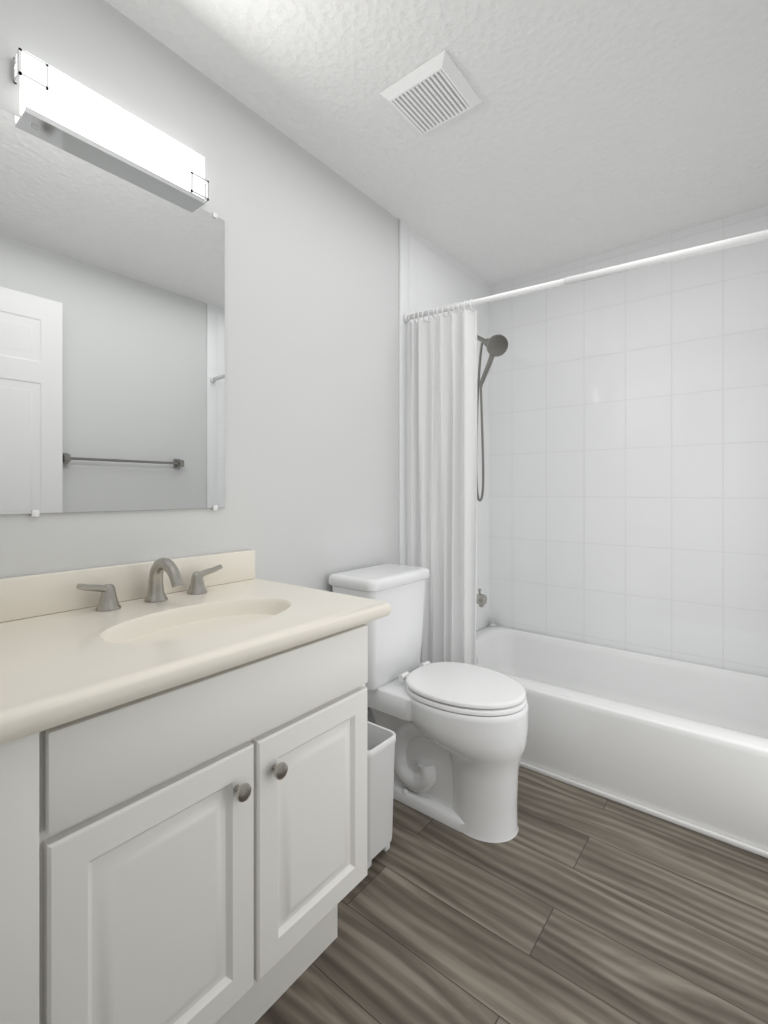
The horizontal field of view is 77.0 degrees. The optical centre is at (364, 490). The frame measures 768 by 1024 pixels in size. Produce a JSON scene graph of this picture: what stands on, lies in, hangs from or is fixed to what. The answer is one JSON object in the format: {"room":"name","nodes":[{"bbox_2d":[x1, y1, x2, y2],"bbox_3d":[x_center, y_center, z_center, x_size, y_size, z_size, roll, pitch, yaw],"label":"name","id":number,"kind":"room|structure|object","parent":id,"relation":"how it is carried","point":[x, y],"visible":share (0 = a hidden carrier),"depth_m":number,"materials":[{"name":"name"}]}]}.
{"room":"bathroom","nodes":[
{"label":"bathroom","id":0,"kind":"room"},
{"bbox_2d":[0,0,398,723],"bbox_3d":[-0.639,-0.055,1.396,0.120,2.440,4.539,0,0,40],"label":"wall","id":1,"kind":"structure","parent":0,"point":[312,370],"depth_m":1.68,"materials":[{"name":"white paint"}]},
{"bbox_2d":[13,47,208,207],"bbox_3d":[-0.634,-0.922,1.271,0.042,0.141,0.477,0,0,40],"label":"vanity light","id":2,"kind":"object","parent":1,"relation":"attached to","point":[61,105],"visible":1,"depth_m":1.22,"materials":[{"name":"white plastic"}]},
{"bbox_2d":[0,108,224,516],"bbox_3d":[-0.692,-0.401,1.229,0.008,0.924,0.775,0,0,40],"label":"mirror","id":3,"kind":"object","parent":1,"relation":"attached to","point":[112,337],"visible":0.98,"depth_m":1.25,"materials":[{"name":"clear glass"}]},
{"bbox_2d":[399,219,409,564],"bbox_3d":[0.187,-0.055,2.295,0.011,2.440,0.078,0,0,40],"label":"trim","id":4,"kind":"structure","parent":1,"relation":"attached to","point":[404,397],"depth_m":2.29,"materials":[{"name":"white paint"}]},
{"bbox_2d":[410,227,489,631],"bbox_3d":[0.494,-0.219,2.669,0.008,2.112,0.891,0,0,40],"label":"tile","id":5,"kind":"structure","parent":1,"relation":"attached to","point":[439,277],"depth_m":2.80,"materials":[{"name":"white tile"}]},
{"bbox_2d":[476,588,486,606],"bbox_3d":[0.585,0.578,2.642,0.161,0.098,0.062,0,0,40],"label":"tub spout","id":6,"kind":"object","parent":5,"relation":"attached to","point":[481,600],"visible":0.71,"depth_m":2.59,"materials":[{"name":"silver metal"}]},
{"bbox_2d":[477,334,507,501],"bbox_3d":[0.614,-0.429,2.584,0.300,0.979,0.092,0,0,44],"label":"shower head","id":7,"kind":"object","parent":5,"relation":"attached to","point":[496,345],"visible":0.85,"depth_m":2.59},
{"bbox_2d":[104,0,767,285],"bbox_3d":[0.032,-1.305,0.842,2.020,0.060,4.539,0,0,40],"label":"ceiling","id":8,"kind":"structure","parent":0,"point":[583,129],"depth_m":1.60,"materials":[{"name":"white paint"}]},
{"bbox_2d":[380,50,481,135],"bbox_3d":[0.214,-1.262,1.562,0.238,0.024,0.238,0,0,40],"label":"ceiling vent","id":9,"kind":"object","parent":8,"relation":"in","point":[436,91],"visible":1,"depth_m":1.53,"materials":[{"name":"white plastic"}]},
{"bbox_2d":[255,766,767,1023],"bbox_3d":[0.032,1.195,0.842,2.020,0.060,4.539,0,0,40],"label":"floor","id":10,"kind":"structure","parent":0,"point":[568,904],"depth_m":1.28,"materials":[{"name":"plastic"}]},
{"bbox_2d":[0,550,390,1023],"bbox_3d":[-0.441,0.681,1.093,0.568,0.969,0.920,0,0,40],"label":"bathroom vanity","id":11,"kind":"object","parent":10,"relation":"on","point":[183,806],"visible":0.98,"depth_m":0.88,"materials":[{"name":"white wood"}]},
{"bbox_2d":[76,558,222,610],"bbox_3d":[-0.522,0.233,1.258,0.151,0.117,0.390,0,0,40],"label":"faucet","id":12,"kind":"object","parent":11,"relation":"on","point":[108,600],"visible":1,"depth_m":1.25,"materials":[{"name":"silver metal"}]},
{"bbox_2d":[367,721,395,868],"bbox_3d":[-0.002,0.978,1.564,0.160,0.375,0.160,0,0,40],"label":"plastic bin","id":13,"kind":"object","parent":10,"relation":"on","point":[381,740],"visible":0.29,"depth_m":1.52,"materials":[{"name":"white plastic"}]},
{"bbox_2d":[329,563,527,842],"bbox_3d":[0.251,0.744,1.813,0.694,0.843,0.429,0,0,40],"label":"toilet","id":14,"kind":"object","parent":10,"relation":"on","point":[460,729],"visible":0.92,"depth_m":1.72,"materials":[{"name":"white ceramic"}]},
{"bbox_2d":[476,619,767,850],"bbox_3d":[1.137,0.976,2.181,1.600,0.378,0.806,0,0,40],"label":"bathtub","id":15,"kind":"object","parent":10,"relation":"on","point":[684,741],"visible":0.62,"depth_m":1.92,"materials":[{"name":"white ceramic"}]},
{"bbox_2d":[519,761,767,857],"bbox_3d":[0.875,1.156,1.864,1.614,0.018,0.016,0,0,40],"label":"trim","id":16,"kind":"structure","parent":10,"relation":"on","point":[717,836],"depth_m":1.73,"materials":[{"name":"white wood"}]},
{"bbox_3d":[1.438,-0.055,2.546,1.620,2.440,0.120,0,0,40],"label":"wall","id":17,"kind":"structure","parent":0,"visible":0},
{"bbox_2d":[490,206,767,676],"bbox_3d":[1.397,-0.219,2.497,1.604,2.112,0.008,0,0,40],"label":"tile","id":18,"kind":"structure","parent":17,"relation":"attached to","point":[628,460],"depth_m":2.48,"materials":[{"name":"white tile"}]},
{"bbox_3d":[1.428,-0.055,1.271,0.011,2.440,0.078,0,0,40],"label":"trim","id":19,"kind":"structure","parent":0,"visible":0},
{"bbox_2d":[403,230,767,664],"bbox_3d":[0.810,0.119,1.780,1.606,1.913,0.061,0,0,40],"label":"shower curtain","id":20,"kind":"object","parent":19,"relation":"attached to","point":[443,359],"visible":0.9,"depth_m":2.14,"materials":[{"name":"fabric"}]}
]}

